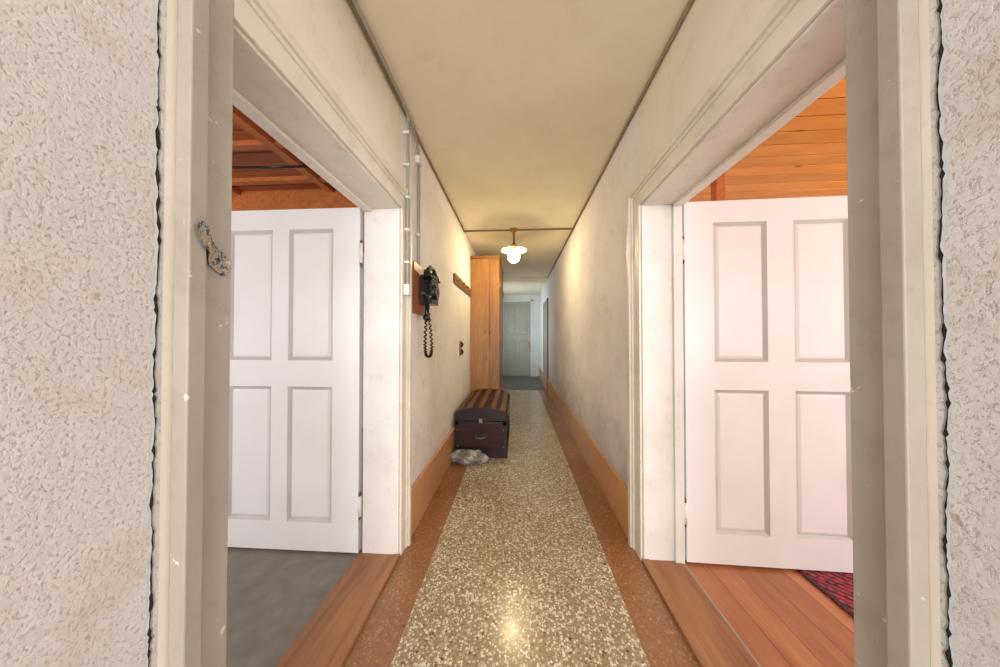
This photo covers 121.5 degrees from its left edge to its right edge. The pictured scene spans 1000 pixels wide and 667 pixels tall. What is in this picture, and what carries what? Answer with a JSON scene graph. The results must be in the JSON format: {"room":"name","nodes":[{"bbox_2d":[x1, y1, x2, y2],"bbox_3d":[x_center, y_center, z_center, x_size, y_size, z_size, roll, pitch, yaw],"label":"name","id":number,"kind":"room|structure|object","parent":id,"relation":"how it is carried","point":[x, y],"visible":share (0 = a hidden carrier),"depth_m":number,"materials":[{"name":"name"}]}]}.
{"room":"house hallway","nodes":[
{"label":"house hallway","id":0,"kind":"room"},
{"bbox_2d":[0,0,475,666],"bbox_3d":[-0.606,-0.009,3.393,0.220,2.700,11.900,0,-1,3],"label":"wall","id":1,"kind":"structure","parent":0,"point":[78,116],"depth_m":0.47,"materials":[{"name":"paint"}]},
{"bbox_2d":[144,0,162,666],"bbox_3d":[-0.667,-0.043,0.543,0.001,2.700,0.019,0,-1,3],"label":"plaster crack","id":2,"kind":"object","parent":1,"relation":"attached to","point":[157,138],"visible":1,"depth_m":0.54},
{"bbox_2d":[168,0,412,666],"bbox_3d":[-0.723,0.209,1.180,0.254,2.210,1.217,0,-1,3],"label":"trim","id":3,"kind":"structure","parent":1,"relation":"attached to","point":[219,68],"depth_m":0.67,"materials":[{"name":"white paint"}]},
{"bbox_2d":[198,220,231,275],"bbox_3d":[-0.638,-0.186,0.624,0.015,0.104,0.092,0,-1,-14],"label":"sticker","id":4,"kind":"object","parent":3,"relation":"attached to","point":[217,259],"visible":1,"depth_m":0.63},
{"bbox_2d":[228,207,363,552],"bbox_3d":[-1.316,0.273,1.725,0.991,2.065,0.140,0,-1,3],"label":"door","id":5,"kind":"structure","parent":1,"relation":"in","point":[296,382],"depth_m":1.70,"materials":[{"name":"white paint"}]},
{"bbox_2d":[276,553,399,666],"bbox_3d":[-0.744,1.328,1.167,0.252,0.072,0.984,0,-1,3],"label":"door threshold","id":6,"kind":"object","parent":1,"relation":"attached to","point":[331,633],"depth_m":1.29,"materials":[{"name":"brown wood"}]},
{"bbox_2d":[352,0,411,295],"bbox_3d":[-0.631,-0.804,0.649,0.053,1.114,2.199,0,-1,3],"label":"conduit","id":7,"kind":"object","parent":1,"relation":"attached to","point":[407,288],"visible":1,"depth_m":1.71,"materials":[{"name":"white paint"}]},
{"bbox_2d":[410,121,421,265],"bbox_3d":[-0.569,-0.907,1.874,0.034,0.879,0.212,0,-1,2],"label":"conduit","id":8,"kind":"object","parent":1,"relation":"attached to","point":[418,160],"visible":0.91,"depth_m":1.94,"materials":[{"name":"white paint"}]},
{"bbox_2d":[412,261,440,357],"bbox_3d":[-0.510,-0.153,1.990,0.139,0.652,0.307,0,-1,3],"label":"wall telephone","id":9,"kind":"object","parent":1,"relation":"attached to","point":[425,289],"visible":1,"depth_m":1.94,"materials":[{"name":"black plastic"}]},
{"bbox_2d":[411,425,454,537],"bbox_3d":[-0.351,1.212,5.550,0.026,0.312,7.535,0,-1,3],"label":"baseboard","id":10,"kind":"structure","parent":1,"relation":"attached to","point":[425,486],"depth_m":2.19,"materials":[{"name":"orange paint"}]},
{"bbox_2d":[459,341,463,355],"bbox_3d":[-0.470,0.182,3.453,0.041,0.180,0.100,0,-1,3],"label":"light switch","id":11,"kind":"object","parent":1,"relation":"attached to","point":[461,344],"visible":1,"depth_m":3.42,"materials":[{"name":"brown wood"}]},
{"bbox_2d":[453,273,471,295],"bbox_3d":[-0.449,-0.606,3.606,0.066,0.100,1.070,0,-1,3],"label":"coat rack","id":12,"kind":"object","parent":1,"relation":"attached to","point":[456,279],"visible":1,"depth_m":3.42,"materials":[{"name":"brown wood"}]},
{"bbox_2d":[226,428,362,666],"bbox_3d":[-2.604,1.363,0.993,3.480,0.099,6.100,0,-1,3],"label":"floor","id":13,"kind":"structure","parent":0,"point":[273,594],"depth_m":1.41,"materials":[{"name":"grey fabric"}]},
{"bbox_2d":[232,105,363,252],"bbox_3d":[-2.604,-1.183,1.024,3.480,0.310,6.100,0,-1,3],"label":"ceiling","id":14,"kind":"structure","parent":0,"point":[275,188],"depth_m":2.11,"materials":[{"name":"brown wood"}]},
{"bbox_2d":[232,162,308,168],"bbox_3d":[-1.550,-1.091,1.704,0.802,0.177,0.019,0,-1,0],"label":"curtain rod","id":15,"kind":"object","parent":14,"relation":"attached to","point":[302,165],"visible":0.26,"depth_m":1.70,"materials":[{"name":"brown wood"}]},
{"bbox_2d":[362,253,363,427],"bbox_3d":[-2.413,0.026,4.154,3.480,2.650,0.200,0,-1,3],"label":"wall","id":16,"kind":"structure","parent":0,"point":[363,253],"depth_m":4.03,"materials":[{"name":"paint"}]},
{"bbox_2d":[342,376,699,666],"bbox_3d":[0.224,1.392,3.426,1.430,0.100,12.100,0,-1,3],"label":"floor","id":17,"kind":"structure","parent":0,"point":[520,559],"depth_m":1.52,"materials":[{"name":"brown stone"}]},
{"bbox_2d":[450,449,488,464],"bbox_3d":[-0.321,1.266,2.898,0.418,0.138,0.179,0,-1,-2],"label":"rock","id":18,"kind":"object","parent":17,"relation":"on","point":[461,456],"visible":0.98,"depth_m":2.84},
{"bbox_2d":[454,388,509,457],"bbox_3d":[-0.176,1.071,3.543,0.575,0.544,1.133,0,-1,3],"label":"trunk","id":19,"kind":"object","parent":17,"relation":"on","point":[482,422],"visible":0.98,"depth_m":3.03,"materials":[{"name":"wood"}]},
{"bbox_2d":[470,255,503,393],"bbox_3d":[-0.188,0.100,4.734,0.448,2.515,1.170,0,-1,3],"label":"tall cabinet","id":20,"kind":"object","parent":17,"relation":"on","point":[486,272],"visible":0.68,"depth_m":4.18,"materials":[{"name":"brown wood"}]},
{"bbox_2d":[503,295,538,375],"bbox_3d":[0.584,0.065,9.382,1.870,2.700,0.200,0,-1,3],"label":"wall","id":21,"kind":"structure","parent":0,"point":[535,298],"depth_m":9.25,"materials":[{"name":"paint"}]},
{"bbox_2d":[503,302,530,375],"bbox_3d":[0.554,0.174,9.312,0.921,2.460,0.140,0,-1,3],"label":"door","id":22,"kind":"structure","parent":21,"relation":"in","point":[516,315],"depth_m":9.29,"materials":[{"name":"grey paint"}]},
{"bbox_2d":[503,299,532,375],"bbox_3d":[0.562,0.138,9.272,1.060,2.550,0.020,0,-1,3],"label":"trim","id":23,"kind":"structure","parent":21,"relation":"attached to","point":[531,300],"depth_m":9.24,"materials":[{"name":"paint"}]},
{"bbox_2d":[357,0,688,294],"bbox_3d":[0.224,-1.398,3.460,1.870,0.220,12.100,0,-1,3],"label":"ceiling","id":24,"kind":"structure","parent":0,"point":[518,109],"depth_m":1.60,"materials":[{"name":"paint"}]},
{"bbox_2d":[501,228,526,262],"bbox_3d":[0.180,-1.138,3.640,0.340,0.435,0.340,0,-1,3],"label":"ceiling lamp","id":25,"kind":"object","parent":24,"relation":"hanging from","point":[513,251],"depth_m":3.60,"materials":[{"name":"white glass"}]},
{"bbox_2d":[348,0,693,277],"bbox_3d":[0.184,-1.353,2.811,1.430,0.023,7.600,0,-1,3],"label":"molding","id":26,"kind":"structure","parent":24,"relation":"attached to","point":[690,2],"depth_m":1.64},
{"bbox_2d":[688,77,846,201],"bbox_3d":[2.721,-1.266,0.702,3.450,0.150,6.100,0,-1,3],"label":"ceiling","id":27,"kind":"structure","parent":0,"point":[807,156],"depth_m":1.92,"materials":[{"name":"orange wood"}]},
{"bbox_2d":[539,0,999,666],"bbox_3d":[1.041,-0.010,3.293,0.220,2.700,11.900,0,-1,3],"label":"wall","id":28,"kind":"structure","parent":0,"point":[585,290],"depth_m":0.48,"materials":[{"name":"paint"}]},
{"bbox_2d":[543,298,548,392],"bbox_3d":[1.142,0.286,7.016,0.030,2.200,1.050,0,-1,3],"label":"door","id":29,"kind":"structure","parent":28,"relation":"in","point":[545,304],"depth_m":7.06,"materials":[{"name":"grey wood"}]},
{"bbox_2d":[539,367,627,537],"bbox_3d":[1.053,1.211,5.500,0.026,0.312,7.465,0,-1,3],"label":"baseboard","id":30,"kind":"structure","parent":28,"relation":"attached to","point":[614,489],"depth_m":2.48,"materials":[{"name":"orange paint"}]},
{"bbox_2d":[642,559,760,666],"bbox_3d":[0.903,1.328,1.101,0.232,0.072,1.016,0,-1,3],"label":"threshold","id":31,"kind":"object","parent":28,"relation":"attached to","point":[711,639],"depth_m":1.27,"materials":[{"name":"brown wood"}]},
{"bbox_2d":[682,196,852,572],"bbox_3d":[1.552,0.271,1.588,1.011,2.065,0.140,0,-1,5],"label":"door","id":32,"kind":"structure","parent":28,"relation":"in","point":[768,461],"depth_m":1.57,"materials":[{"name":"white paint"}]},
{"bbox_2d":[626,0,930,666],"bbox_3d":[0.893,0.209,1.131,0.254,2.210,1.279,0,-1,3],"label":"trim","id":33,"kind":"structure","parent":28,"relation":"attached to","point":[873,44],"depth_m":0.59,"materials":[{"name":"white paint"}]},
{"bbox_2d":[934,0,956,666],"bbox_3d":[0.759,-0.044,0.479,0.001,2.700,0.020,0,-1,3],"label":"plaster crack","id":34,"kind":"object","parent":28,"relation":"attached to","point":[941,140],"visible":1,"depth_m":0.48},
{"bbox_2d":[685,560,854,666],"bbox_3d":[2.721,1.358,0.670,3.450,0.100,6.100,0,-1,3],"label":"floor","id":35,"kind":"structure","parent":0,"point":[783,619],"depth_m":1.30,"materials":[{"name":"red wood"}]},
{"bbox_2d":[711,169,728,200],"bbox_3d":[1.520,0.074,1.941,0.090,2.500,0.090,0,-1,3],"label":"timber post","id":36,"kind":"object","parent":35,"relation":"on","point":[718,185],"visible":0.06,"depth_m":1.93,"materials":[{"name":"orange wood"}]},
{"bbox_2d":[795,569,853,617],"bbox_3d":[2.306,1.310,1.247,1.350,0.010,2.600,0,-1,3],"label":"rug","id":37,"kind":"object","parent":35,"relation":"on","point":[838,586],"visible":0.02,"depth_m":1.45,"materials":[{"name":"fabric"}]}
]}

